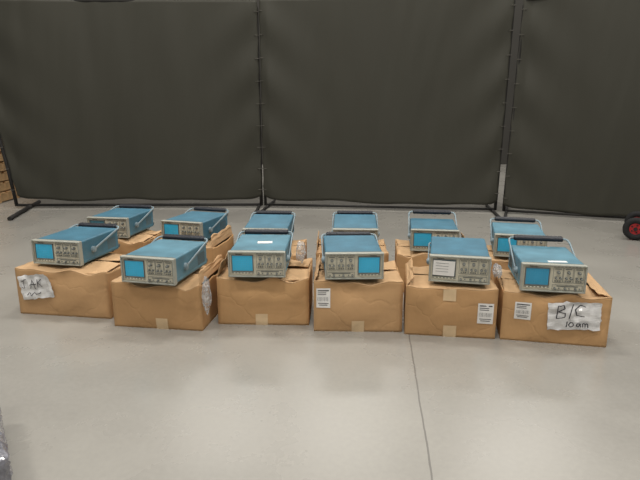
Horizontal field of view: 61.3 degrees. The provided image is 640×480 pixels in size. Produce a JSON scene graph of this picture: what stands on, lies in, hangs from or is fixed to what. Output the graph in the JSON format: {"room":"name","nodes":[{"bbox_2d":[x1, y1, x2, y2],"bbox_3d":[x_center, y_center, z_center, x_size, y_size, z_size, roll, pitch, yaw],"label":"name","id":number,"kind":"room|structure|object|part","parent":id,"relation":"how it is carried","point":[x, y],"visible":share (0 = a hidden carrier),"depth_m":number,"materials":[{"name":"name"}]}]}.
{"room":"warehouse","nodes":[
{"label":"warehouse","id":0,"kind":"room"},
{"bbox_2d":[0,164,639,479],"bbox_3d":[0.000,1.264,0.303,30.000,0.100,30.000,0,14,0],"label":"floor","id":1,"kind":"structure","parent":0,"point":[82,398],"depth_m":2.51,"materials":[{"name":"concrete"}]},
{"bbox_2d":[0,407,12,479],"bbox_3d":[-1.340,0.746,1.799,0.520,0.210,0.611,-9,16,-33],"label":"wrapped bundle","id":2,"kind":"object","parent":1,"relation":"on","point":[6,471],"visible":1,"depth_m":1.70,"materials":[{"name":"plastic"}]},
{"bbox_2d":[0,189,19,202],"bbox_3d":[-5.008,-0.673,7.861,1.200,0.134,1.102,0,14,0],"label":"wooden pallet","id":3,"kind":"object","parent":1,"relation":"on","point":[5,195],"visible":0.26,"depth_m":7.62,"materials":[{"name":"brown wood"}]},
{"bbox_2d":[0,180,14,191],"bbox_3d":[-5.029,-0.806,7.829,1.200,0.134,1.102,0,14,0],"label":"wooden pallet","id":4,"kind":"object","parent":3,"relation":"on","point":[4,185],"visible":0.16,"depth_m":7.61,"materials":[{"name":"brown wood"}]},
{"bbox_2d":[0,170,8,180],"bbox_3d":[-5.032,-0.939,7.797,1.200,0.134,1.102,0,14,0],"label":"wooden pallet","id":5,"kind":"object","parent":4,"relation":"on","point":[3,174],"visible":0.11,"depth_m":7.59,"materials":[{"name":"brown wood"}]},
{"bbox_2d":[0,161,5,170],"bbox_3d":[-5.022,-1.072,7.765,1.200,0.134,1.102,0,14,0],"label":"wooden pallet","id":6,"kind":"object","parent":5,"relation":"on","point":[2,165],"visible":0.09,"depth_m":7.54,"materials":[{"name":"brown wood"}]},
{"bbox_2d":[15,253,124,318],"bbox_3d":[-1.560,0.280,3.534,0.627,0.306,0.529,2,14,9],"label":"cardboard box","id":7,"kind":"object","parent":1,"relation":"on","point":[43,289],"visible":0.6,"depth_m":3.33,"materials":[{"name":"brown cardboard"}]},
{"bbox_2d":[31,222,119,265],"bbox_3d":[-1.592,0.023,3.564,0.365,0.181,0.489,3,14,11],"label":"oscilloscope","id":8,"kind":"object","parent":7,"relation":"on","point":[81,243],"visible":1,"depth_m":3.40,"materials":[{"name":"blue paint"}]},
{"bbox_3d":[-1.633,0.077,3.361,0.314,0.135,0.020,3,14,11],"label":"panel","id":9,"kind":"part","parent":8,"relation":"part of","materials":[{"name":"beige plastic"}]},
{"bbox_3d":[-1.633,0.078,3.359,0.332,0.153,0.034,3,14,11],"label":"frame","id":10,"kind":"part","parent":8,"relation":"part of","materials":[{"name":"grey plastic"}]},
{"bbox_3d":[-1.581,-0.022,3.613,0.365,0.040,0.356,3,28,11],"label":"handle","id":11,"kind":"part","parent":8,"relation":"part of","materials":[{"name":"grey metal"}]},
{"bbox_2d":[0,0,262,220],"bbox_3d":[-2.535,-1.623,6.624,3.565,2.554,1.305,0,14,-1],"label":"screen","id":12,"kind":"object","parent":1,"relation":"on","point":[100,99],"visible":1,"depth_m":6.76,"materials":[{"name":"black fabric"}]},
{"bbox_2d":[109,229,161,254],"bbox_3d":[-1.579,0.088,4.350,0.573,0.297,0.486,2,14,8],"label":"cardboard box","id":13,"kind":"object","parent":1,"relation":"on","point":[145,237],"visible":0.27,"depth_m":4.13,"materials":[{"name":"brown cardboard"}]},
{"bbox_2d":[86,204,153,237],"bbox_3d":[-1.585,-0.155,4.335,0.365,0.187,0.488,2,14,9],"label":"oscilloscope","id":14,"kind":"object","parent":13,"relation":"on","point":[130,220],"visible":0.63,"depth_m":4.24,"materials":[{"name":"blue paint"}]},
{"bbox_3d":[-1.618,-0.098,4.131,0.314,0.135,0.020,2,14,9],"label":"panel","id":15,"kind":"part","parent":14,"relation":"part of","materials":[{"name":"metal"}]},
{"bbox_3d":[-1.619,-0.097,4.129,0.332,0.153,0.034,2,14,9],"label":"frame","id":16,"kind":"part","parent":14,"relation":"part of","materials":[{"name":"grey plastic"}]},
{"bbox_3d":[-1.576,-0.200,4.384,0.365,0.040,0.356,2,29,9],"label":"handle","id":17,"kind":"part","parent":14,"relation":"part of","materials":[{"name":"grey metal"}]},
{"bbox_2d":[111,254,222,330],"bbox_3d":[-0.922,0.297,3.354,0.555,0.356,0.473,2,14,8],"label":"cardboard box","id":18,"kind":"object","parent":1,"relation":"on","point":[180,306],"visible":0.68,"depth_m":3.15,"materials":[{"name":"brown cardboard"}]},
{"bbox_2d":[120,234,207,285],"bbox_3d":[-0.922,0.112,3.259,0.365,0.187,0.488,3,14,13],"label":"oscilloscope","id":19,"kind":"object","parent":18,"relation":"on","point":[163,261],"visible":1,"depth_m":3.09,"materials":[{"name":"blue paint"}]},
{"bbox_3d":[-0.970,0.170,3.058,0.314,0.135,0.020,3,14,13],"label":"panel","id":20,"kind":"part","parent":19,"relation":"part of","materials":[{"name":"beige plastic"}]},
{"bbox_3d":[-0.970,0.171,3.056,0.332,0.153,0.034,3,14,13],"label":"frame","id":21,"kind":"part","parent":19,"relation":"part of","materials":[{"name":"grey plastic"}]},
{"bbox_3d":[-0.909,0.067,3.306,0.365,0.040,0.356,3,29,13],"label":"handle","id":22,"kind":"part","parent":19,"relation":"part of","materials":[{"name":"silver metal"}]},
{"bbox_2d":[202,276,211,314],"bbox_3d":[-0.649,0.320,3.095,0.050,0.234,0.095,4,14,17],"label":"plastic bag","id":23,"kind":"object","parent":18,"relation":"attached to","point":[204,282],"visible":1,"depth_m":3.10,"materials":[{"name":"grey"}]},
{"bbox_2d":[161,225,233,266],"bbox_3d":[-0.981,0.093,4.157,0.521,0.379,0.485,2,14,10],"label":"cardboard box","id":24,"kind":"object","parent":1,"relation":"on","point":[221,242],"visible":0.26,"depth_m":4.05,"materials":[{"name":"brown cardboard"}]},
{"bbox_2d":[161,206,228,241],"bbox_3d":[-0.955,-0.121,4.181,0.365,0.193,0.486,4,14,17],"label":"oscilloscope","id":25,"kind":"object","parent":24,"relation":"on","point":[196,222],"visible":0.7,"depth_m":4.04,"materials":[{"name":"blue paint"}]},
{"bbox_3d":[-1.017,-0.063,3.985,0.314,0.135,0.020,4,14,17],"label":"panel","id":26,"kind":"part","parent":25,"relation":"part of","materials":[{"name":"beige plastic"}]},
{"bbox_3d":[-1.018,-0.062,3.983,0.332,0.153,0.034,4,14,17],"label":"frame","id":27,"kind":"part","parent":25,"relation":"part of","materials":[{"name":"grey plastic"}]},
{"bbox_3d":[-0.938,-0.165,4.228,0.365,0.040,0.356,4,30,17],"label":"handle","id":28,"kind":"part","parent":25,"relation":"part of","materials":[{"name":"grey metal"}]},
{"bbox_2d":[216,254,312,324],"bbox_3d":[-0.329,0.266,3.413,0.554,0.389,0.481,0,14,2],"label":"cardboard box","id":29,"kind":"object","parent":1,"relation":"on","point":[288,300],"visible":0.81,"depth_m":3.21,"materials":[{"name":"brown cardboard"}]},
{"bbox_2d":[227,229,292,277],"bbox_3d":[-0.357,0.077,3.332,0.365,0.187,0.488,0,15,2],"label":"oscilloscope","id":30,"kind":"object","parent":29,"relation":"on","point":[253,254],"visible":1,"depth_m":3.13,"materials":[{"name":"blue paint"}]},
{"bbox_3d":[-0.365,0.138,3.127,0.314,0.135,0.020,0,15,2],"label":"panel","id":31,"kind":"part","parent":30,"relation":"part of","materials":[{"name":"beige plastic"}]},
{"bbox_3d":[-0.365,0.139,3.125,0.332,0.153,0.034,0,15,2],"label":"frame","id":32,"kind":"part","parent":30,"relation":"part of","materials":[{"name":"beige plastic"}]},
{"bbox_3d":[-0.355,0.031,3.381,0.365,0.040,0.356,0,30,2],"label":"handle","id":33,"kind":"part","parent":30,"relation":"part of","materials":[{"name":"grey metal"}]},
{"bbox_2d":[296,241,305,262],"bbox_3d":[-0.121,0.076,3.448,0.067,0.142,0.225,0,14,0],"label":"plastic bag","id":34,"kind":"object","parent":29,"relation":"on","point":[301,251],"visible":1,"depth_m":3.43,"materials":[{"name":"grey"}]},
{"bbox_2d":[290,239,306,260],"bbox_3d":[-0.374,0.156,4.177,0.520,0.246,0.483,1,14,3],"label":"cardboard box","id":35,"kind":"object","parent":1,"relation":"on","point":[294,242],"visible":0.16,"depth_m":4.10,"materials":[{"name":"brown cardboard"}]},
{"bbox_2d":[242,210,295,234],"bbox_3d":[-0.384,-0.081,4.150,0.370,0.213,0.488,1,14,6],"label":"oscilloscope","id":36,"kind":"object","parent":35,"relation":"on","point":[263,219],"visible":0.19,"depth_m":4.15,"materials":[{"name":"blue paint"}]},
{"bbox_3d":[-0.400,-0.008,3.949,0.332,0.153,0.034,1,18,4],"label":"frame","id":37,"kind":"part","parent":36,"relation":"part of","materials":[{"name":"grey plastic"}]},
{"bbox_2d":[316,230,388,261],"bbox_3d":[0.243,0.124,4.171,0.545,0.312,0.484,0,14,2],"label":"cardboard box","id":38,"kind":"object","parent":1,"relation":"on","point":[382,245],"visible":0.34,"depth_m":4.03,"materials":[{"name":"brown cardboard"}]},
{"bbox_2d":[331,210,379,239],"bbox_3d":[0.270,-0.081,4.150,0.370,0.213,0.488,1,14,5],"label":"oscilloscope","id":39,"kind":"object","parent":38,"relation":"on","point":[349,221],"visible":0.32,"depth_m":4.12,"materials":[{"name":"blue paint"}]},
{"bbox_3d":[0.258,-0.009,3.951,0.314,0.135,0.020,1,18,3],"label":"panel","id":40,"kind":"part","parent":39,"relation":"part of","materials":[{"name":"beige plastic"}]},
{"bbox_3d":[0.258,-0.008,3.949,0.332,0.153,0.034,1,18,3],"label":"frame","id":41,"kind":"part","parent":39,"relation":"part of","materials":[{"name":"grey plastic"}]},
{"bbox_2d":[314,254,403,331],"bbox_3d":[0.226,0.307,3.317,0.534,0.355,0.492,0,14,1],"label":"cardboard box","id":42,"kind":"object","parent":1,"relation":"on","point":[353,305],"visible":0.77,"depth_m":3.10,"materials":[{"name":"brown cardboard"}]},
{"bbox_2d":[321,231,383,279],"bbox_3d":[0.188,0.089,3.265,0.365,0.175,0.491,0,14,-1],"label":"oscilloscope","id":43,"kind":"object","parent":42,"relation":"on","point":[345,255],"visible":1,"depth_m":3.06,"materials":[{"name":"blue paint"}]},
{"bbox_3d":[0.187,0.042,3.313,0.365,0.040,0.356,0,28,-1],"label":"handle","id":44,"kind":"part","parent":43,"relation":"part of","materials":[{"name":"metal"}]},
{"bbox_3d":[0.194,0.145,3.057,0.314,0.135,0.020,0,15,-1],"label":"panel","id":45,"kind":"part","parent":43,"relation":"part of","materials":[{"name":"beige plastic"}]},
{"bbox_3d":[0.194,0.145,3.055,0.332,0.153,0.034,0,15,-1],"label":"frame","id":46,"kind":"part","parent":43,"relation":"part of","materials":[{"name":"beige plastic"}]},
{"bbox_2d":[258,0,515,216],"bbox_3d":[0.756,-1.640,6.675,3.025,2.566,0.900,2,14,7],"label":"screen","id":47,"kind":"object","parent":1,"relation":"on","point":[363,101],"visible":1,"depth_m":6.64,"materials":[{"name":"black fabric"}]},
{"bbox_2d":[395,233,464,291],"bbox_3d":[0.816,0.151,3.970,0.522,0.352,0.482,1,14,6],"label":"cardboard box","id":48,"kind":"object","parent":1,"relation":"on","point":[403,254],"visible":0.26,"depth_m":3.77,"materials":[{"name":"brown cardboard"}]},
{"bbox_2d":[408,209,459,251],"bbox_3d":[0.825,-0.072,3.948,0.365,0.226,0.476,2,14,8],"label":"oscilloscope","id":49,"kind":"object","parent":48,"relation":"on","point":[420,230],"visible":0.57,"depth_m":3.79,"materials":[{"name":"blue paint"}]},
{"bbox_3d":[0.834,-0.116,3.997,0.365,0.040,0.356,2,36,8],"label":"handle","id":50,"kind":"part","parent":49,"relation":"part of","materials":[{"name":"grey metal"}]},
{"bbox_3d":[0.796,0.003,3.755,0.314,0.135,0.020,2,14,8],"label":"panel","id":51,"kind":"part","parent":49,"relation":"part of","materials":[{"name":"grey plastic"}]},
{"bbox_3d":[0.796,0.004,3.752,0.332,0.153,0.034,2,14,8],"label":"frame","id":52,"kind":"part","parent":49,"relation":"part of","materials":[{"name":"grey plastic"}]},
{"bbox_2d":[404,258,498,338],"bbox_3d":[0.764,0.327,3.240,0.511,0.351,0.465,2,14,8],"label":"cardboard box","id":53,"kind":"object","parent":1,"relation":"on","point":[446,309],"visible":0.77,"depth_m":3.03,"materials":[{"name":"brown cardboard"}]},
{"bbox_2d":[426,236,491,284],"bbox_3d":[0.822,0.111,3.215,0.365,0.172,0.499,3,14,12],"label":"oscilloscope","id":54,"kind":"object","parent":53,"relation":"on","point":[452,259],"visible":1,"depth_m":3.01,"materials":[{"name":"blue paint"}]},
{"bbox_3d":[0.834,0.080,3.267,0.365,0.040,0.356,3,20,12],"label":"handle","id":55,"kind":"part","parent":54,"relation":"part of","materials":[{"name":"silver metal"}]},
{"bbox_3d":[0.776,0.162,3.008,0.314,0.135,0.020,3,16,12],"label":"panel","id":56,"kind":"part","parent":54,"relation":"part of","materials":[{"name":"beige plastic"}]},
{"bbox_3d":[0.776,0.163,3.006,0.332,0.153,0.034,3,16,12],"label":"frame","id":57,"kind":"part","parent":54,"relation":"part of","materials":[{"name":"beige plastic"}]},
{"bbox_2d":[493,263,501,278],"bbox_3d":[1.034,0.178,3.148,0.060,0.083,0.181,3,14,11],"label":"plastic bag","id":58,"kind":"object","parent":53,"relation":"on","point":[499,271],"visible":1,"depth_m":3.14,"materials":[{"name":"grey"}]},
{"bbox_2d":[486,245,549,281],"bbox_3d":[1.391,0.219,3.828,0.534,0.288,0.485,2,14,10],"label":"cardboard box","id":59,"kind":"object","parent":1,"relation":"on","point":[502,261],"visible":0.12,"depth_m":3.63,"materials":[{"name":"brown cardboard"}]},
{"bbox_2d":[490,216,547,256],"bbox_3d":[1.384,-0.021,3.796,0.365,0.198,0.485,3,14,14],"label":"oscilloscope","id":60,"kind":"object","parent":59,"relation":"on","point":[500,232],"visible":0.61,"depth_m":3.69,"materials":[{"name":"blue paint"}]},
{"bbox_3d":[1.398,-0.065,3.844,0.365,0.040,0.356,3,31,14],"label":"handle","id":61,"kind":"part","parent":60,"relation":"part of","materials":[{"name":"grey metal"}]},
{"bbox_3d":[1.333,0.041,3.599,0.314,0.135,0.020,3,14,14],"label":"panel","id":62,"kind":"part","parent":60,"relation":"part of","materials":[{"name":"grey plastic"}]},
{"bbox_3d":[1.332,0.041,3.597,0.332,0.153,0.034,3,14,14],"label":"frame","id":63,"kind":"part","parent":60,"relation":"part of","materials":[{"name":"grey plastic"}]},
{"bbox_2d":[494,269,612,346],"bbox_3d":[1.325,0.369,3.155,0.564,0.310,0.509,3,14,11],"label":"cardboard box","id":64,"kind":"object","parent":1,"relation":"on","point":[532,316],"visible":0.73,"depth_m":2.95,"materials":[{"name":"brown cardboard"}]},
{"bbox_2d":[508,234,587,293],"bbox_3d":[1.288,0.130,3.096,0.365,0.221,0.477,2,14,10],"label":"oscilloscope","id":65,"kind":"object","parent":64,"relation":"on","point":[534,268],"visible":1,"depth_m":2.92,"materials":[{"name":"blue paint"}]},
{"bbox_3d":[1.298,0.086,3.145,0.365,0.040,0.356,2,35,10],"label":"handle","id":66,"kind":"part","parent":65,"relation":"part of","materials":[{"name":"silver metal"}]},
{"bbox_3d":[1.251,0.203,2.900,0.332,0.153,0.034,2,14,10],"label":"frame","id":67,"kind":"part","parent":65,"relation":"part of","materials":[{"name":"grey plastic"}]},
{"bbox_3d":[1.252,0.203,2.903,0.314,0.135,0.020,2,14,10],"label":"panel","id":68,"kind":"part","parent":65,"relation":"part of","materials":[{"name":"beige plastic"}]},
{"bbox_2d":[502,0,639,218],"bbox_3d":[3.794,-1.420,5.891,3.265,2.506,0.900,5,14,20],"label":"screen","id":69,"kind":"object","parent":1,"relation":"on","point":[574,144],"visible":0.99,"depth_m":6.18,"materials":[{"name":"black fabric"}]},
{"bbox_2d":[622,211,639,239],"bbox_3d":[3.611,-0.427,5.175,1.158,0.913,0.470,8,16,30],"label":"hand truck","id":70,"kind":"object","parent":1,"relation":"on","point":[631,226],"visible":1,"depth_m":5.33,"materials":[{"name":"black rubber"}]},
{"bbox_2d":[257,0,523,163],"bbox_3d":[0.000,-4.736,12.232,30.000,6.000,0.200,0,14,0],"label":"wall","id":71,"kind":"structure","parent":0,"point":[519,3],"depth_m":12.36,"materials":[{"name":"grey metal"}]}
]}

